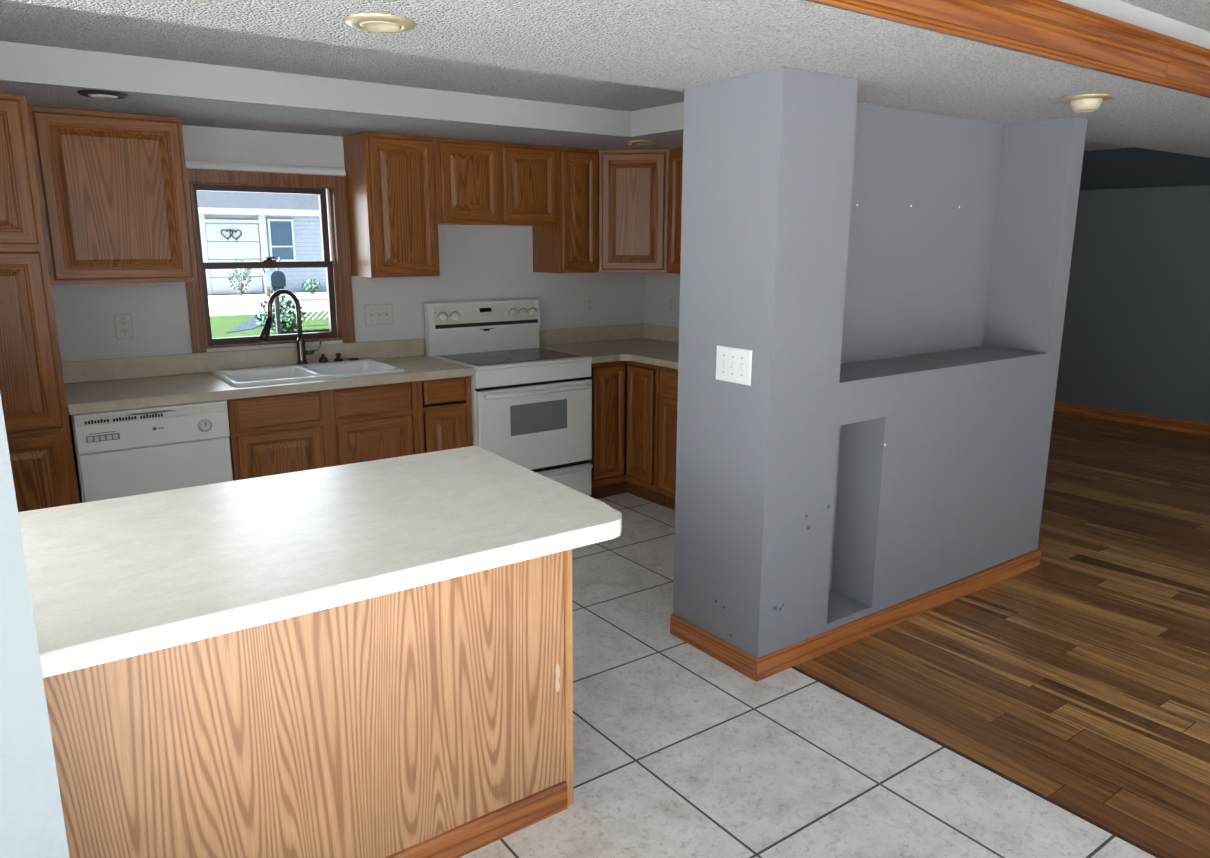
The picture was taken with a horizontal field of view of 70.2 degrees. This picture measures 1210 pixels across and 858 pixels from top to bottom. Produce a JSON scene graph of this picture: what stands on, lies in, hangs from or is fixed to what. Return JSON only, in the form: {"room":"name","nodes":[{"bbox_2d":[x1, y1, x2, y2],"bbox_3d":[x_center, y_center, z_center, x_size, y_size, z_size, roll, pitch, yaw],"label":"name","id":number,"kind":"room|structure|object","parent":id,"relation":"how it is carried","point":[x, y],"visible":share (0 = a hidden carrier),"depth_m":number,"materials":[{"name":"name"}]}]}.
{"room":"kitchen","nodes":[
{"label":"kitchen","id":0,"kind":"room"},
{"bbox_2d":[0,394,69,857],"bbox_3d":[-1.733,0.368,0.727,2.086,2.124,0.128,-9,15,-35],"label":"wall","id":1,"kind":"structure","parent":0,"point":[32,825],"depth_m":1.30,"materials":[{"name":"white paint"}]},
{"bbox_2d":[0,0,683,110],"bbox_3d":[-0.816,-1.620,3.679,4.292,0.248,2.190,-9,15,-35],"label":"ceiling","id":2,"kind":"structure","parent":0,"point":[20,22],"depth_m":3.23,"materials":[{"name":"white paint"}]},
{"bbox_2d":[51,125,643,361],"bbox_3d":[0.282,-0.998,6.120,8.960,2.500,0.160,-9,15,-35],"label":"wall","id":3,"kind":"structure","parent":0,"point":[477,262],"depth_m":4.87,"materials":[{"name":"paint"}]},
{"bbox_2d":[27,106,196,284],"bbox_3d":[-2.243,-1.042,3.924,0.585,0.734,0.324,-9,15,-35],"label":"upper cabinet","id":4,"kind":"object","parent":3,"relation":"attached to","point":[113,187],"visible":0.91,"depth_m":3.79,"materials":[{"name":"brown wood"}]},
{"bbox_2d":[114,314,133,338],"bbox_3d":[-2.336,-0.497,4.177,0.075,0.118,0.009,-9,15,-35],"label":"wall outlet","id":5,"kind":"object","parent":3,"relation":"attached to","point":[123,322],"visible":1,"depth_m":4.17,"materials":[{"name":"beige plastic"}]},
{"bbox_2d":[120,319,126,325],"bbox_3d":[-2.334,-0.516,4.170,0.032,0.028,0.002,-9,15,-35],"label":"socket","id":6,"kind":"object","parent":5,"relation":"attached to","point":[123,322],"depth_m":4.17,"materials":[{"name":"plastic"}]},
{"bbox_2d":[120,328,127,333],"bbox_3d":[-2.334,-0.477,4.179,0.032,0.028,0.002,-9,15,-35],"label":"socket","id":7,"kind":"object","parent":5,"relation":"attached to","point":[122,330],"depth_m":4.18,"materials":[{"name":"plastic"}]},
{"bbox_2d":[61,338,423,383],"bbox_3d":[-1.832,-0.374,4.572,1.865,0.102,0.019,-9,15,-35],"label":"backsplash","id":8,"kind":"structure","parent":3,"relation":"attached to","point":[177,364],"depth_m":4.45,"materials":[{"name":"beige laminate"}]},
{"bbox_2d":[185,161,345,175],"bbox_3d":[-1.747,-1.337,4.416,0.838,0.037,0.029,-9,15,-35],"label":"trim","id":9,"kind":"structure","parent":3,"relation":"attached to","point":[189,164],"depth_m":4.40,"materials":[{"name":"white paint"}]},
{"bbox_2d":[185,169,354,352],"bbox_3d":[-1.799,-0.891,4.582,0.844,0.900,0.173,-9,15,-35],"label":"window","id":10,"kind":"structure","parent":3,"relation":"in","point":[331,191],"depth_m":4.59,"materials":[{"name":"brown wood"}]},
{"bbox_2d":[364,304,392,325],"bbox_3d":[-1.289,-0.652,4.915,0.165,0.118,0.018,-9,15,-35],"label":"light switch","id":11,"kind":"object","parent":3,"relation":"attached to","point":[376,314],"visible":1,"depth_m":4.92,"materials":[{"name":"beige plastic"}]},
{"bbox_2d":[343,132,439,277],"bbox_3d":[-1.158,-1.208,4.695,0.394,0.734,0.324,-9,15,-35],"label":"upper cabinet","id":12,"kind":"object","parent":3,"relation":"attached to","point":[391,188],"visible":1,"depth_m":4.57,"materials":[{"name":"brown wood"}]},
{"bbox_2d":[435,137,557,225],"bbox_3d":[-0.680,-1.419,5.004,0.784,0.450,0.324,-9,15,-35],"label":"upper cabinet","id":13,"kind":"object","parent":3,"relation":"attached to","point":[478,182],"visible":0.96,"depth_m":4.86,"materials":[{"name":"brown wood"}]},
{"bbox_2d":[532,147,598,272],"bbox_3d":[-0.242,-1.347,5.345,0.294,0.734,0.324,-9,15,-35],"label":"upper cabinet","id":14,"kind":"object","parent":3,"relation":"attached to","point":[571,245],"visible":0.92,"depth_m":5.22,"materials":[{"name":"brown wood"}]},
{"bbox_2d":[584,295,593,313],"bbox_3d":[-0.105,-0.834,5.761,0.075,0.118,0.009,-9,15,-35],"label":"wall outlet","id":15,"kind":"object","parent":3,"relation":"attached to","point":[588,300],"visible":1,"depth_m":5.76,"materials":[{"name":"beige plastic"}]},
{"bbox_2d":[598,149,669,272],"bbox_3d":[0.208,-1.378,5.494,0.606,0.734,0.606,-9,15,-35],"label":"upper cabinet","id":16,"kind":"object","parent":3,"relation":"attached to","point":[633,184],"visible":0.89,"depth_m":5.27,"materials":[{"name":"brown wood"}]},
{"bbox_2d":[0,0,1209,157],"bbox_3d":[0.665,-1.635,4.068,10.300,0.375,3.310,-9,15,-35],"label":"ceiling","id":17,"kind":"structure","parent":0,"point":[676,45],"depth_m":2.62,"materials":[{"name":"white paint"}]},
{"bbox_2d":[77,90,127,98],"bbox_3d":[-1.912,-1.269,3.277,0.170,0.018,0.170,-9,15,-35],"label":"recessed light","id":18,"kind":"object","parent":17,"relation":"in","point":[102,94],"visible":1,"depth_m":3.24,"materials":[{"name":"metal"}]},
{"bbox_2d":[344,13,415,32],"bbox_3d":[-0.571,-1.029,2.189,0.176,0.012,0.176,-9,15,-35],"label":"recessed light","id":19,"kind":"object","parent":17,"relation":"in","point":[371,22],"visible":1,"depth_m":2.16,"materials":[{"name":"beige metal"}]},
{"bbox_2d":[626,140,656,144],"bbox_3d":[0.205,-1.605,4.828,0.170,0.012,0.170,-9,15,-35],"label":"recessed light","id":20,"kind":"object","parent":17,"relation":"in","point":[635,142],"visible":1,"depth_m":4.78,"materials":[{"name":"beige metal"}]},
{"bbox_2d":[805,0,1209,97],"bbox_3d":[1.652,-1.225,2.767,10.300,0.150,0.037,-9,15,-35],"label":"ceiling beam","id":21,"kind":"structure","parent":17,"relation":"attached to","point":[1056,30],"depth_m":2.54,"materials":[{"name":"brown wood"}]},
{"bbox_2d":[1059,94,1113,112],"bbox_3d":[1.847,-1.246,3.306,0.184,0.050,0.184,-9,15,-35],"label":"recessed light","id":22,"kind":"object","parent":17,"relation":"in","point":[1085,102],"visible":1,"depth_m":3.27,"materials":[{"name":"beige metal"}]},
{"bbox_2d":[1059,0,1209,48],"bbox_3d":[1.639,-1.268,2.776,10.300,0.213,0.006,-9,15,-35],"label":"trim","id":23,"kind":"structure","parent":17,"relation":"attached to","point":[1116,9],"depth_m":2.88,"materials":[{"name":"paint"}]},
{"bbox_2d":[644,273,679,327],"bbox_3d":[0.986,-0.785,5.158,0.118,2.500,2.262,-9,15,-35],"label":"wall","id":24,"kind":"structure","parent":0,"point":[657,286],"depth_m":5.88,"materials":[{"name":"paint"}]},
{"bbox_2d":[539,323,678,345],"bbox_3d":[0.446,-0.481,5.091,0.904,0.102,1.839,-9,15,-35],"label":"backsplash","id":25,"kind":"structure","parent":24,"relation":"attached to","point":[640,330],"depth_m":5.83,"materials":[{"name":"beige laminate"}]},
{"bbox_2d":[667,295,674,313],"bbox_3d":[0.445,-0.840,5.796,0.009,0.118,0.075,-9,15,-35],"label":"wall outlet","id":26,"kind":"object","parent":24,"relation":"attached to","point":[671,299],"visible":1,"depth_m":5.79,"materials":[{"name":"beige plastic"}]},
{"bbox_2d":[667,147,682,273],"bbox_3d":[0.637,-1.302,5.152,0.324,0.734,0.460,-9,15,-35],"label":"upper cabinet","id":27,"kind":"object","parent":24,"relation":"attached to","point":[676,154],"visible":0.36,"depth_m":5.18,"materials":[{"name":"brown wood"}]},
{"bbox_2d":[459,493,1155,857],"bbox_3d":[0.145,1.285,1.677,5.990,0.060,7.500,-9,15,-35],"label":"floor","id":28,"kind":"structure","parent":0,"point":[678,752],"depth_m":2.65,"materials":[{"name":"tile"}]},
{"bbox_2d":[0,94,79,511],"bbox_3d":[-2.655,-0.262,3.599,0.612,2.122,0.626,-9,15,-35],"label":"pantry cabinet","id":29,"kind":"object","parent":28,"relation":"on","point":[32,389],"visible":0.59,"depth_m":3.44,"materials":[{"name":"brown wood"}]},
{"bbox_2d":[68,400,232,502],"bbox_3d":[-2.139,0.279,4.069,0.606,0.868,0.644,-9,15,-35],"label":"dishwasher","id":30,"kind":"object","parent":28,"relation":"on","point":[128,452],"visible":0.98,"depth_m":3.77,"materials":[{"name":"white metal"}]},
{"bbox_2d":[68,413,83,502],"bbox_3d":[-2.161,0.223,4.087,0.606,0.768,0.570,-9,15,-35],"label":"tub","id":31,"kind":"object","parent":30,"relation":"in","point":[76,459],"depth_m":3.69,"materials":[{"name":"ceramic"}]},
{"bbox_2d":[43,549,572,857],"bbox_3d":[-0.977,0.698,2.172,1.689,0.868,0.711,-9,15,-35],"label":"base cabinet","id":32,"kind":"object","parent":28,"relation":"on","point":[433,720],"visible":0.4,"depth_m":2.01,"materials":[{"name":"brown wood"}]},
{"bbox_2d":[18,446,621,677],"bbox_3d":[-0.884,0.262,2.013,1.763,0.046,0.930,-9,15,-35],"label":"countertop","id":33,"kind":"structure","parent":32,"relation":"on","point":[113,579],"depth_m":1.94,"materials":[{"name":"beige laminate"}]},
{"bbox_2d":[227,381,418,480],"bbox_3d":[-1.530,0.176,4.535,0.926,0.872,0.624,-9,15,-35],"label":"base cabinet","id":34,"kind":"object","parent":28,"relation":"on","point":[292,432],"visible":0.37,"depth_m":4.22,"materials":[{"name":"brown wood"}]},
{"bbox_2d":[61,338,473,414],"bbox_3d":[-1.648,-0.299,4.329,1.865,0.144,0.645,-9,15,-35],"label":"countertop","id":35,"kind":"structure","parent":34,"relation":"on","point":[103,385],"depth_m":4.23,"materials":[{"name":"beige laminate"}]},
{"bbox_2d":[259,289,321,364],"bbox_3d":[-1.668,-0.533,4.526,0.076,0.400,0.347,10,16,38],"label":"faucet","id":36,"kind":"object","parent":35,"relation":"on","point":[302,352],"visible":1,"depth_m":4.55,"materials":[{"name":"brown metal"}]},
{"bbox_2d":[211,354,404,386],"bbox_3d":[-1.523,-0.240,4.443,0.853,0.226,0.518,-9,15,-35],"label":"sink","id":37,"kind":"object","parent":35,"relation":"in","point":[239,377],"depth_m":4.46,"materials":[{"name":"white ceramic"}]},
{"bbox_2d":[333,353,342,361],"bbox_3d":[-1.468,-0.395,4.737,0.054,0.042,0.054,-9,15,-35],"label":"stopper","id":38,"kind":"object","parent":37,"relation":"on","point":[337,359],"visible":1,"depth_m":4.72,"materials":[{"name":"black metal"}]},
{"bbox_2d":[416,376,471,453],"bbox_3d":[-1.028,0.100,4.891,0.310,0.872,0.624,-9,15,-35],"label":"base cabinet","id":39,"kind":"object","parent":28,"relation":"on","point":[443,405],"visible":0.34,"depth_m":4.60,"materials":[{"name":"brown wood"}]},
{"bbox_2d":[424,298,592,495],"bbox_3d":[-0.549,-0.128,5.113,0.760,1.225,0.700,-9,15,-35],"label":"range","id":40,"kind":"object","parent":28,"relation":"on","point":[531,404],"visible":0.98,"depth_m":4.99,"materials":[{"name":"white metal"}]},
{"bbox_2d":[432,347,591,370],"bbox_3d":[-0.547,-0.415,5.048,0.760,0.021,0.565,-9,15,-35],"label":"cooktop","id":41,"kind":"object","parent":40,"relation":"in","point":[478,358],"depth_m":4.98,"materials":[{"name":"white ceramic"}]},
{"bbox_2d":[589,361,664,505],"bbox_3d":[0.173,-0.045,5.571,0.901,0.872,0.910,-9,15,-35],"label":"base cabinet","id":42,"kind":"object","parent":28,"relation":"on","point":[625,394],"visible":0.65,"depth_m":5.25,"materials":[{"name":"brown wood"}]},
{"bbox_2d":[539,323,678,368],"bbox_3d":[0.446,-0.461,5.095,0.904,0.142,1.839,-9,15,-35],"label":"countertop","id":43,"kind":"structure","parent":42,"relation":"on","point":[652,344],"depth_m":5.63,"materials":[{"name":"beige laminate"}]},
{"bbox_2d":[658,366,677,509],"bbox_3d":[0.689,0.058,5.108,0.624,0.872,0.460,-9,15,-35],"label":"base cabinet","id":44,"kind":"object","parent":28,"relation":"on","point":[668,379],"visible":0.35,"depth_m":5.02,"materials":[{"name":"brown wood"}]},
{"bbox_2d":[791,666,1164,857],"bbox_3d":[2.103,1.343,1.410,0.014,0.053,4.758,-9,15,-35],"label":"trim","id":45,"kind":"structure","parent":28,"relation":"on","point":[1052,801],"depth_m":2.63,"materials":[{"name":"brown wood"}]},
{"bbox_2d":[673,67,1087,657],"bbox_3d":[1.224,-0.276,3.712,1.980,2.124,0.479,-9,15,-35],"label":"wall partition","id":46,"kind":"structure","parent":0,"point":[930,330],"depth_m":3.46,"materials":[{"name":"grey paint"}]},
{"bbox_2d":[0,41,683,136],"bbox_3d":[-0.885,-1.300,3.101,3.436,0.128,1.244,-9,15,-35],"label":"soffit","id":47,"kind":"structure","parent":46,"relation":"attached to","point":[19,62],"depth_m":3.58,"materials":[{"name":"paint"}]},
{"bbox_2d":[670,614,755,679],"bbox_3d":[0.414,0.843,3.359,0.014,0.085,0.478,-9,15,-35],"label":"baseboard","id":48,"kind":"structure","parent":46,"relation":"attached to","point":[743,662],"depth_m":3.34,"materials":[{"name":"brown wood"}]},
{"bbox_2d":[716,345,751,385],"bbox_3d":[0.453,-0.227,3.070,0.018,0.125,0.176,-9,15,-35],"label":"light switch","id":49,"kind":"object","parent":46,"relation":"attached to","point":[734,365],"visible":1,"depth_m":3.06,"materials":[{"name":"white plastic"}]},
{"bbox_2d":[754,548,1040,681],"bbox_3d":[1.365,0.763,3.737,2.007,0.085,0.014,-9,15,-35],"label":"baseboard","id":50,"kind":"structure","parent":46,"relation":"attached to","point":[775,662],"depth_m":3.60,"materials":[{"name":"brown wood"}]},
{"bbox_2d":[795,412,1209,857],"bbox_3d":[3.679,0.747,4.186,5.874,0.060,7.500,-9,15,-35],"label":"floor","id":51,"kind":"structure","parent":0,"point":[1080,677],"depth_m":3.36,"materials":[{"name":"brown wood"}]},
{"bbox_2d":[1084,140,1132,150],"bbox_3d":[2.194,-2.051,5.734,2.810,0.265,2.330,-9,15,-35],"label":"ceiling","id":52,"kind":"structure","parent":0,"point":[1089,145],"depth_m":5.99,"materials":[{"name":"white paint"}]},
{"bbox_2d":[1055,185,1209,423],"bbox_3d":[6.109,-0.873,5.634,0.120,2.500,7.500,-9,15,-35],"label":"wall","id":53,"kind":"structure","parent":0,"point":[1136,334],"depth_m":7.50,"materials":[{"name":"paint"}]},
{"bbox_2d":[1053,401,1209,436],"bbox_3d":[6.050,0.307,5.852,0.016,0.102,7.500,-9,15,-35],"label":"baseboard","id":54,"kind":"structure","parent":53,"relation":"attached to","point":[1191,427],"depth_m":7.64,"materials":[{"name":"brown wood"}]},
{"bbox_2d":[1079,147,1209,190],"bbox_3d":[3.937,-2.221,6.993,1.500,0.460,2.330,-9,15,-35],"label":"ceiling","id":55,"kind":"structure","parent":0,"point":[1122,168],"depth_m":6.69,"materials":[{"name":"paint"}]},
{"bbox_2d":[1120,0,1209,31],"bbox_3d":[2.871,-1.084,1.081,10.300,0.160,4.184,-9,15,-35],"label":"ceiling","id":56,"kind":"structure","parent":0,"point":[1196,13],"depth_m":2.86,"materials":[{"name":"white paint"}]},
{"label":"outside","id":57,"kind":"structure","parent":0,"visible":0},
{"bbox_2d":[208,292,326,302],"bbox_3d":[-20.283,-7.458,43.722,75.000,0.200,34.000,-9,15,-35],"label":"lawn","id":58,"kind":"structure","parent":57,"point":[245,297],"depth_m":30.93,"materials":[{"name":"concrete"}]},
{"bbox_2d":[227,258,251,296],"bbox_3d":[-13.215,-5.502,31.186,0.804,1.394,0.883,10,16,37],"label":"young tree","id":59,"kind":"object","parent":58,"relation":"on","point":[236,281],"visible":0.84,"depth_m":31.15,"materials":[{"name":"green plant"}]},
{"bbox_2d":[196,191,326,294],"bbox_3d":[-14.945,-8.509,35.979,18.200,5.200,9.140,-9,15,-35],"label":"house","id":60,"kind":"structure","parent":58,"relation":"on","point":[285,226],"depth_m":32.62,"materials":[{"name":"white"}]},
{"bbox_2d":[221,229,241,240],"bbox_3d":[-13.874,-7.205,31.964,0.743,0.425,0.044,-9,15,-35],"label":"heart wreath","id":61,"kind":"object","parent":60,"relation":"attached to","point":[222,229],"visible":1,"depth_m":31.92,"materials":[{"name":"metal"}]},
{"bbox_2d":[257,257,280,296],"bbox_3d":[-12.138,-5.516,31.224,0.836,1.417,0.180,-9,15,-35],"label":"tree","id":62,"kind":"object","parent":58,"relation":"on","point":[268,293],"visible":0.44,"depth_m":31.18,"materials":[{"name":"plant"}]},
{"bbox_2d":[301,279,321,294],"bbox_3d":[-11.183,-5.425,32.718,0.807,0.630,0.824,-9,15,-35],"label":"shrub","id":63,"kind":"object","parent":58,"relation":"on","point":[311,283],"visible":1,"depth_m":32.66,"materials":[{"name":"green plant"}]},
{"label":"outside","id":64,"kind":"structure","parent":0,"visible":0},
{"bbox_2d":[210,311,328,337],"bbox_3d":[-1.186,-1.772,18.047,75.000,0.200,20.000,-9,15,-35],"label":"lawn","id":65,"kind":"structure","parent":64,"point":[220,325],"depth_m":20.83,"materials":[{"name":"green plant"}]},
{"bbox_2d":[264,270,285,334],"bbox_3d":[-6.959,-2.653,18.242,0.300,1.400,0.500,-9,15,-35],"label":"mailbox","id":66,"kind":"object","parent":65,"relation":"on","point":[275,280],"visible":0.83,"depth_m":18.04,"materials":[{"name":"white metal"}]},
{"bbox_2d":[254,295,306,333],"bbox_3d":[-7.169,-2.529,18.998,1.115,0.891,0.856,-9,15,-35],"label":"shrub","id":67,"kind":"object","parent":65,"relation":"on","point":[288,302],"visible":0.62,"depth_m":18.89,"materials":[{"name":"green plant"}]},
{"bbox_2d":[279,298,328,319],"bbox_3d":[-6.664,-2.868,20.958,2.450,0.660,0.080,-9,15,-35],"label":"lattice fence","id":68,"kind":"object","parent":65,"relation":"on","point":[302,299],"visible":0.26,"depth_m":20.68,"materials":[{"name":"white wood"}]},
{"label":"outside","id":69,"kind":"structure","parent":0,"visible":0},
{"bbox_2d":[209,300,327,315],"bbox_3d":[-8.678,-3.993,28.122,75.000,0.180,5.500,-9,15,-35],"label":"street","id":70,"kind":"structure","parent":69,"point":[228,308],"depth_m":26.53,"materials":[{"name":"concrete"}]},
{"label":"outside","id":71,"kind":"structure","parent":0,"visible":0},
{"bbox_2d":[227,313,285,332],"bbox_3d":[-8.892,-2.740,21.850,0.960,0.011,5.781,-1,12,-7],"label":"driveway","id":72,"kind":"structure","parent":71,"point":[250,324],"depth_m":20.68,"materials":[{"name":"concrete"}]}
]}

